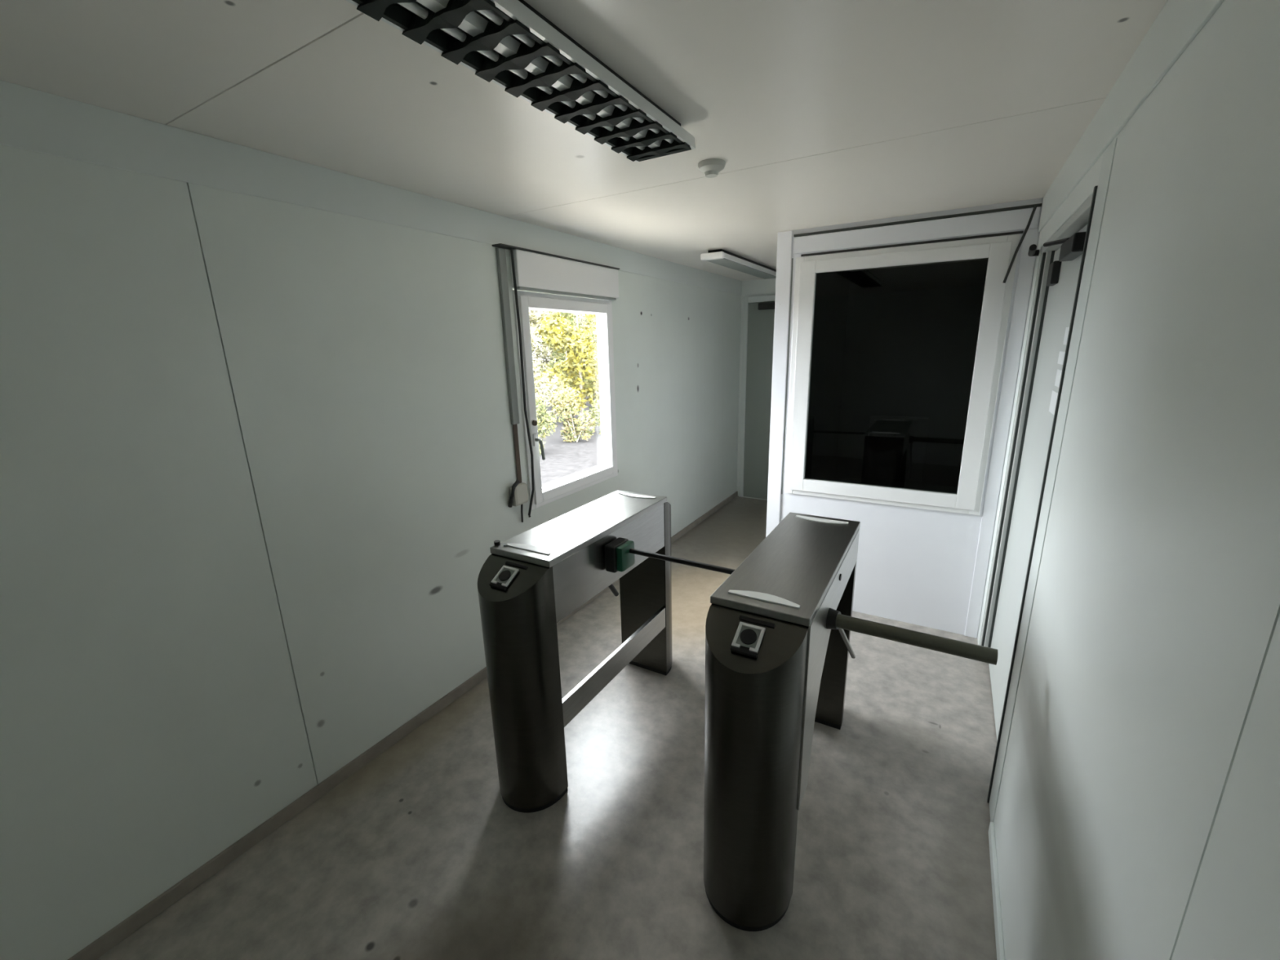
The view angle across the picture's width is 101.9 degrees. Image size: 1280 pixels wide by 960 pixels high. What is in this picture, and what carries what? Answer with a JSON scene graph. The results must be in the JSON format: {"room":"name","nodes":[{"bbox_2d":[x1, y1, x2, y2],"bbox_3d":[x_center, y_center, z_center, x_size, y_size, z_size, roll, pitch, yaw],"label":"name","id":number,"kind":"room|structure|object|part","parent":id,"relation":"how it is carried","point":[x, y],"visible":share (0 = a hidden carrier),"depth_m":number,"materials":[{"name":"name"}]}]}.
{"room":"security checkpoint entrance","nodes":[
{"label":"security checkpoint entrance","id":0,"kind":"room"},
{"bbox_2d":[0,144,741,959],"bbox_3d":[-0.765,-0.152,2.823,0.120,2.365,7.200,7,17,30],"label":"wall","id":1,"kind":"structure","parent":0,"point":[258,468],"depth_m":1.72,"materials":[{"name":"grey paint"}]},
{"bbox_2d":[0,80,742,295],"bbox_3d":[-0.737,-1.221,2.515,0.006,0.143,7.200,7,17,30],"label":"trim","id":2,"kind":"structure","parent":1,"relation":"attached to","point":[31,119],"depth_m":1.69,"materials":[{"name":"white"}]},
{"bbox_2d":[67,491,737,959],"bbox_3d":[-0.679,0.974,3.078,0.014,0.055,7.200,7,17,30],"label":"baseboard","id":3,"kind":"structure","parent":1,"relation":"attached to","point":[100,946],"depth_m":1.93,"materials":[{"name":"grey plastic"}]},
{"bbox_2d":[495,247,519,424],"bbox_3d":[-0.684,-0.728,2.697,0.022,0.880,0.048,7,17,30],"label":"duct","id":4,"kind":"object","parent":1,"relation":"attached to","point":[500,252],"visible":1,"depth_m":2.68,"materials":[{"name":"grey"}]},
{"bbox_2d":[508,424,528,507],"bbox_3d":[-0.677,-0.077,2.824,0.046,0.445,0.134,7,17,30],"label":"strap winder","id":5,"kind":"object","parent":1,"relation":"attached to","point":[518,492],"visible":1,"depth_m":2.84,"materials":[{"name":"grey plastic"}]},
{"bbox_2d":[520,504,523,522],"bbox_3d":[-0.662,0.186,2.914,0.013,0.113,0.036,-8,16,-25],"label":"cord","id":6,"kind":"object","parent":5,"relation":"hanging from","point":[522,505],"visible":1,"depth_m":2.91,"materials":[{"name":"grey plastic"}]},
{"bbox_2d":[510,248,534,517],"bbox_3d":[-0.630,-0.475,2.799,0.057,1.424,0.041,7,17,30],"label":"cable","id":7,"kind":"object","parent":1,"relation":"attached to","point":[511,249],"visible":1,"depth_m":2.76,"materials":[{"name":"grey plastic"}]},
{"bbox_2d":[492,243,619,300],"bbox_3d":[-0.428,-1.179,3.012,0.058,0.200,1.080,7,17,30],"label":"box","id":8,"kind":"object","parent":1,"relation":"attached to","point":[535,271],"visible":0.95,"depth_m":2.94,"materials":[{"name":"white plastic"}]},
{"bbox_2d":[512,289,617,510],"bbox_3d":[-0.453,-0.506,3.258,0.235,1.220,0.960,7,17,30],"label":"window","id":9,"kind":"structure","parent":1,"relation":"in","point":[527,300],"depth_m":3.17,"materials":[{"name":"white plastic"}]},
{"bbox_3d":[-0.590,-0.227,2.928,0.010,0.070,0.030,7,17,30],"label":"handle","id":10,"kind":"part","parent":9,"relation":"part of","materials":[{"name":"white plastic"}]},
{"bbox_3d":[-0.562,-0.175,2.939,0.039,0.125,0.040,7,17,30],"label":"lever","id":11,"kind":"part","parent":9,"relation":"part of","materials":[{"name":"grey metal"}]},
{"bbox_2d":[96,495,996,959],"bbox_3d":[0.332,1.182,2.521,2.594,0.120,7.400,7,17,30],"label":"floor","id":12,"kind":"structure","parent":0,"point":[420,853],"depth_m":1.86,"materials":[{"name":"grey concrete"}]},
{"bbox_2d":[477,489,734,813],"bbox_3d":[-0.199,0.652,2.358,0.924,1.012,0.996,-5,15,-13],"label":"turnstile","id":13,"kind":"object","parent":12,"relation":"on","point":[532,580],"visible":1,"depth_m":1.98,"materials":[{"name":"metal"}]},
{"bbox_3d":[-0.546,0.240,1.987,0.024,0.012,0.024,7,17,30],"label":"knob","id":14,"kind":"part","parent":13,"relation":"part of","materials":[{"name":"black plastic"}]},
{"bbox_3d":[-0.478,0.340,1.840,0.072,0.042,0.069,7,17,30],"label":"frame","id":15,"kind":"part","parent":13,"relation":"part of","materials":[{"name":"white plastic"}]},
{"bbox_3d":[-0.465,0.770,1.955,0.282,0.953,0.178,7,17,30],"label":"post","id":16,"kind":"part","parent":13,"relation":"part of","materials":[{"name":"metal"}]},
{"bbox_3d":[-0.217,0.180,2.263,0.290,0.025,0.894,7,17,30],"label":"lid","id":17,"kind":"part","parent":13,"relation":"part of","materials":[{"name":"metal"}]},
{"bbox_3d":[-0.090,0.811,2.358,0.020,0.110,0.854,7,17,30],"label":"cross rail","id":18,"kind":"part","parent":13,"relation":"part of","materials":[{"name":"silver metal"}]},
{"bbox_3d":[-0.130,0.468,2.301,0.022,0.138,0.108,7,17,30],"label":"arm","id":19,"kind":"part","parent":13,"relation":"part of","materials":[{"name":"black plastic"}]},
{"bbox_3d":[0.056,0.536,2.815,0.282,0.953,0.178,7,17,30],"label":"post","id":20,"kind":"part","parent":13,"relation":"part of","materials":[{"name":"metal"}]},
{"bbox_3d":[0.154,0.315,2.021,0.466,0.028,0.021,8,17,32],"label":"arm","id":21,"kind":"part","parent":13,"relation":"part of","materials":[{"name":"black plastic"}]},
{"bbox_2d":[703,512,997,931],"bbox_3d":[0.763,0.763,1.852,0.737,1.004,1.210,7,17,30],"label":"turnstile","id":22,"kind":"object","parent":12,"relation":"on","point":[778,628],"visible":1,"depth_m":1.50,"materials":[{"name":"metal"}]},
{"bbox_3d":[0.296,0.429,1.419,0.072,0.042,0.069,7,17,30],"label":"frame","id":23,"kind":"part","parent":22,"relation":"part of","materials":[{"name":"white plastic"}]},
{"bbox_3d":[0.309,0.860,1.534,0.282,0.953,0.178,7,17,30],"label":"post","id":24,"kind":"part","parent":22,"relation":"part of","materials":[{"name":"metal"}]},
{"bbox_3d":[0.558,0.269,1.842,0.290,0.025,0.894,7,17,30],"label":"lid","id":25,"kind":"part","parent":22,"relation":"part of","materials":[{"name":"metal"}]},
{"bbox_3d":[0.830,0.626,2.393,0.282,0.953,0.178,7,17,30],"label":"post","id":26,"kind":"part","parent":22,"relation":"part of","materials":[{"name":"metal"}]},
{"bbox_3d":[0.715,0.556,1.804,0.016,0.271,0.259,10,18,37],"label":"arm","id":27,"kind":"part","parent":22,"relation":"part of","materials":[{"name":"silver metal"}]},
{"bbox_3d":[0.796,0.464,1.533,0.427,0.043,0.045,7,17,30],"label":"arm","id":28,"kind":"part","parent":22,"relation":"part of","materials":[{"name":"grey metal"}]},
{"bbox_2d":[0,0,1167,280],"bbox_3d":[0.273,-1.214,1.905,2.594,0.100,7.400,7,17,30],"label":"ceiling","id":29,"kind":"structure","parent":0,"point":[817,113],"depth_m":1.37,"materials":[{"name":"grey paint"}]},
{"bbox_2d":[346,0,695,161],"bbox_3d":[-0.321,-0.875,0.980,0.210,0.068,1.585,7,17,30],"label":"ceiling light","id":30,"kind":"object","parent":29,"relation":"attached to","point":[509,44],"visible":1,"depth_m":1.12,"materials":[{"name":"white metal"}]},
{"bbox_3d":[-0.394,-0.825,0.863,0.202,0.032,0.042,7,17,30],"label":"louver blade","id":31,"kind":"part","parent":30,"relation":"part of","materials":[{"name":"metal"}]},
{"bbox_3d":[-0.349,-0.845,0.937,0.202,0.032,0.042,7,17,30],"label":"louver blade","id":32,"kind":"part","parent":30,"relation":"part of","materials":[{"name":"metal"}]},
{"bbox_3d":[-0.304,-0.865,1.010,0.202,0.032,0.042,7,17,30],"label":"louver blade","id":33,"kind":"part","parent":30,"relation":"part of","materials":[{"name":"metal"}]},
{"bbox_3d":[-0.259,-0.885,1.085,0.202,0.032,0.042,7,17,30],"label":"louver blade","id":34,"kind":"part","parent":30,"relation":"part of","materials":[{"name":"metal"}]},
{"bbox_3d":[-0.214,-0.905,1.159,0.202,0.032,0.042,7,17,30],"label":"louver blade","id":35,"kind":"part","parent":30,"relation":"part of","materials":[{"name":"metal"}]},
{"bbox_3d":[-0.170,-0.925,1.232,0.202,0.032,0.042,7,17,30],"label":"louver blade","id":36,"kind":"part","parent":30,"relation":"part of","materials":[{"name":"metal"}]},
{"bbox_3d":[-0.125,-0.945,1.306,0.202,0.032,0.042,7,17,30],"label":"louver blade","id":37,"kind":"part","parent":30,"relation":"part of","materials":[{"name":"black metal"}]},
{"bbox_3d":[-0.080,-0.965,1.381,0.202,0.032,0.042,7,17,30],"label":"louver blade","id":38,"kind":"part","parent":30,"relation":"part of","materials":[{"name":"metal"}]},
{"bbox_3d":[-0.035,-0.986,1.454,0.202,0.032,0.042,7,17,30],"label":"louver blade","id":39,"kind":"part","parent":30,"relation":"part of","materials":[{"name":"metal"}]},
{"bbox_3d":[0.010,-1.006,1.528,0.202,0.032,0.042,7,17,30],"label":"louver blade","id":40,"kind":"part","parent":30,"relation":"part of","materials":[{"name":"metal"}]},
{"bbox_3d":[0.055,-1.026,1.603,0.202,0.032,0.042,7,17,30],"label":"louver blade","id":41,"kind":"part","parent":30,"relation":"part of","materials":[{"name":"metal"}]},
{"bbox_2d":[697,158,725,177],"bbox_3d":[0.264,-1.143,1.912,0.100,0.042,0.100,7,17,30],"label":"smoke detector","id":42,"kind":"object","parent":29,"relation":"attached to","point":[711,167],"visible":1,"depth_m":1.88,"materials":[{"name":"grey plastic"}]},
{"bbox_2d":[700,248,776,279],"bbox_3d":[0.858,-1.733,4.205,0.168,0.069,1.442,7,17,30],"label":"ceiling light","id":43,"kind":"object","parent":29,"relation":"attached to","point":[722,257],"visible":0.85,"depth_m":3.95,"materials":[{"name":"white metal"}]},
{"bbox_2d":[706,257,776,279],"bbox_3d":[0.862,-1.716,4.215,0.136,0.026,1.402,7,17,30],"label":"diffuser","id":44,"kind":"object","parent":43,"relation":"attached to","point":[736,264],"depth_m":4.09,"materials":[{"name":"grey plastic"}]},
{"bbox_2d":[736,278,776,495],"bbox_3d":[2.132,-0.850,5.260,2.564,2.365,0.100,7,17,30],"label":"wall","id":45,"kind":"structure","parent":0,"point":[758,287],"depth_m":5.50,"materials":[{"name":"grey paint"}]},
{"bbox_2d":[738,294,775,500],"bbox_3d":[1.530,-0.819,5.528,0.955,2.200,0.075,7,17,30],"label":"door","id":46,"kind":"structure","parent":45,"relation":"in","point":[758,312],"depth_m":5.68,"materials":[{"name":"white"}]},
{"bbox_2d":[779,197,1043,635],"bbox_3d":[1.982,-0.531,4.033,1.283,2.365,2.240,7,17,30],"label":"wall","id":47,"kind":"structure","parent":0,"point":[914,566],"depth_m":3.15,"materials":[{"name":"white paint"}]},
{"bbox_2d":[765,230,792,537],"bbox_3d":[0.895,-0.338,3.392,0.089,2.363,0.012,7,17,30],"label":"trim","id":48,"kind":"structure","parent":47,"relation":"attached to","point":[784,239],"depth_m":3.30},
{"bbox_2d":[781,257,793,493],"bbox_3d":[0.933,-0.618,3.298,0.008,1.470,0.003,7,17,30],"label":"trim","id":49,"kind":"structure","parent":47,"relation":"attached to","point":[792,258],"depth_m":3.28,"materials":[{"name":"grey plastic"}]},
{"bbox_2d":[785,234,1020,515],"bbox_3d":[1.429,-0.567,3.023,1.091,1.455,0.084,7,17,30],"label":"window","id":50,"kind":"structure","parent":47,"relation":"in","point":[897,353],"depth_m":2.96,"materials":[{"name":"white plastic"}]},
{"bbox_3d":[1.421,-0.569,3.009,0.871,1.265,0.006,7,17,30],"label":"pane","id":51,"kind":"part","parent":50,"relation":"part of","materials":[{"name":"black glass"}]},
{"bbox_2d":[1003,206,1036,283],"bbox_3d":[1.863,-1.150,2.548,0.098,0.343,0.022,3,15,17],"label":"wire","id":52,"kind":"object","parent":50,"relation":"attached to","point":[1034,207],"visible":1,"depth_m":2.54,"materials":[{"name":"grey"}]},
{"bbox_2d":[800,231,1023,256],"bbox_3d":[1.422,-1.277,2.822,1.076,0.012,0.003,7,17,30],"label":"trim","id":53,"kind":"structure","parent":47,"relation":"attached to","point":[1016,232],"depth_m":2.79,"materials":[{"name":"grey"}]},
{"bbox_2d":[793,206,1040,253],"bbox_3d":[1.423,-1.332,2.802,1.176,0.093,0.012,7,17,30],"label":"trim","id":54,"kind":"structure","parent":47,"relation":"attached to","point":[1013,220],"depth_m":2.76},
{"bbox_2d":[793,203,1042,236],"bbox_3d":[1.422,-1.384,2.786,1.178,0.011,0.016,7,17,30],"label":"trim","id":55,"kind":"structure","parent":47,"relation":"attached to","point":[1038,204],"depth_m":2.74,"materials":[{"name":"grey"}]},
{"bbox_2d":[964,228,1039,638],"bbox_3d":[1.940,-0.145,2.812,0.063,2.228,0.010,7,17,30],"label":"trim","id":56,"kind":"structure","parent":47,"relation":"attached to","point":[1026,265],"depth_m":2.77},
{"bbox_2d":[977,0,1279,959],"bbox_3d":[1.340,0.106,1.618,0.130,2.365,7.200,7,17,30],"label":"wall","id":57,"kind":"structure","parent":0,"point":[1137,816],"depth_m":0.78,"materials":[{"name":"grey paint"}]},
{"bbox_2d":[988,821,1004,959],"bbox_3d":[0.373,1.639,0.400,0.012,0.050,3.500,7,17,30],"label":"baseboard","id":58,"kind":"structure","parent":57,"relation":"attached to","point":[993,864],"depth_m":1.61,"materials":[{"name":"white plastic"}]},
{"bbox_2d":[979,185,1097,803],"bbox_3d":[1.628,0.075,2.194,0.133,2.125,1.176,7,17,30],"label":"door","id":59,"kind":"structure","parent":57,"relation":"in","point":[1062,257],"depth_m":2.27,"materials":[{"name":"silver metal"}]},
{"bbox_2d":[1027,244,1039,256],"bbox_3d":[1.851,-1.078,2.440,0.042,0.043,0.108,8,17,33],"label":"bolt","id":60,"kind":"object","parent":59,"relation":"attached to","point":[1033,251],"visible":1,"depth_m":2.43,"materials":[{"name":"black metal"}]},
{"bbox_3d":[1.619,-0.930,2.037,0.061,0.066,0.453,7,17,30],"label":"closer arm","id":61,"kind":"part","parent":59,"relation":"part of","materials":[{"name":"black plastic"}]},
{"bbox_2d":[989,137,1117,822],"bbox_3d":[1.274,0.181,1.652,0.002,2.205,0.140,7,17,30],"label":"trim","id":62,"kind":"structure","parent":57,"relation":"attached to","point":[1108,155],"depth_m":1.58,"materials":[{"name":"white"}]},
{"bbox_2d":[1038,0,1224,231],"bbox_3d":[0.689,-0.718,0.444,0.008,0.153,4.960,7,17,30],"label":"trim","id":63,"kind":"structure","parent":57,"relation":"attached to","point":[1179,22],"depth_m":1.19,"materials":[{"name":"white"}]},
{"label":"outside","id":64,"kind":"structure","parent":0,"visible":0},
{"bbox_2d":[534,363,602,486],"bbox_3d":[-19.352,-4.651,28.465,57.489,0.200,90.000,7,17,30],"label":"ground","id":65,"kind":"structure","parent":64,"point":[563,460],"depth_m":10.27,"materials":[{"name":"grey concrete"}]},
{"bbox_2d":[528,311,554,391],"bbox_3d":[-4.069,-3.988,16.294,2.682,3.850,2.208,-11,17,-34],"label":"autumn tree","id":66,"kind":"object","parent":65,"relation":"on","point":[538,322],"visible":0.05,"depth_m":16.32,"materials":[{"name":"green plant"}]},
{"bbox_2d":[528,310,564,404],"bbox_3d":[-3.120,-2.822,12.450,2.412,3.461,2.394,7,17,30],"label":"autumn tree","id":67,"kind":"object","parent":65,"relation":"on","point":[547,390],"visible":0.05,"depth_m":12.38,"materials":[{"name":"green plant"}]},
{"bbox_2d":[535,392,557,454],"bbox_3d":[-2.109,-1.107,10.262,0.868,1.187,0.879,7,17,30],"label":"shrub","id":68,"kind":"object","parent":65,"relation":"on","point":[542,423],"visible":0.3,"depth_m":10.26,"materials":[{"name":"green plant"}]},
{"bbox_2d":[533,311,591,384],"bbox_3d":[-3.611,-6.147,23.118,3.299,4.612,3.163,2,15,15],"label":"autumn tree","id":69,"kind":"object","parent":65,"relation":"on","point":[541,345],"visible":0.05,"depth_m":23.95,"materials":[{"name":"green plant"}]},
{"bbox_2d":[531,312,596,383],"bbox_3d":[-5.704,-6.710,26.085,3.869,4.646,21.357,7,17,30],"label":"thicket","id":70,"kind":"object","parent":65,"relation":"on","point":[580,317],"visible":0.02,"depth_m":26.87,"materials":[{"name":"green plant"}]},
{"bbox_2d":[538,311,591,390],"bbox_3d":[-2.534,-4.628,18.411,2.520,3.962,2.464,7,17,30],"label":"autumn tree","id":71,"kind":"object","parent":65,"relation":"on","point":[571,318],"visible":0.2,"depth_m":18.05,"materials":[{"name":"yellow plant"}]},
{"bbox_2d":[534,313,599,420],"bbox_3d":[-1.583,-3.392,14.502,2.586,3.471,2.422,2,15,15],"label":"autumn tree","id":72,"kind":"object","parent":65,"relation":"on","point":[584,356],"visible":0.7,"depth_m":14.13,"materials":[{"name":"yellow plant"}]},
{"bbox_2d":[548,385,595,442],"bbox_3d":[-1.463,-1.452,11.416,0.949,1.254,0.781,7,17,30],"label":"shrub","id":73,"kind":"object","parent":65,"relation":"on","point":[566,406],"visible":1,"depth_m":11.43,"materials":[{"name":"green plant"}]},
{"bbox_3d":[-1.459,-1.308,11.488,0.439,0.939,0.138,0,15,7],"label":"stem","id":74,"kind":"part","parent":73,"relation":"part of","materials":[{"name":"green plant"}]},
{"bbox_2d":[577,313,596,339],"bbox_3d":[-1.924,-6.847,25.808,2.710,4.547,3.309,7,17,30],"label":"autumn tree","id":75,"kind":"object","parent":65,"relation":"on","point":[584,318],"visible":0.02,"depth_m":25.25,"materials":[{"name":"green plant"}]},
{"bbox_2d":[582,315,598,382],"bbox_3d":[-1.188,-5.308,20.781,2.750,4.035,2.786,7,17,30],"label":"autumn tree","id":76,"kind":"object","parent":65,"relation":"on","point":[593,325],"visible":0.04,"depth_m":20.45,"materials":[{"name":"yellow plant"}]},
{"bbox_2d":[588,399,600,434],"bbox_3d":[-0.704,-1.616,12.517,1.021,0.988,1.006,-4,15,-10],"label":"shrub","id":77,"kind":"object","parent":65,"relation":"on","point":[595,402],"visible":0.2,"depth_m":12.18,"materials":[{"name":"green plant"}]},
{"bbox_2d":[591,330,599,380],"bbox_3d":[-0.346,-3.899,16.795,2.481,3.251,2.620,7,17,30],"label":"autumn tree","id":78,"kind":"object","parent":65,"relation":"on","point":[593,332],"visible":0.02,"depth_m":16.70,"materials":[{"name":"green plant"}]}
]}

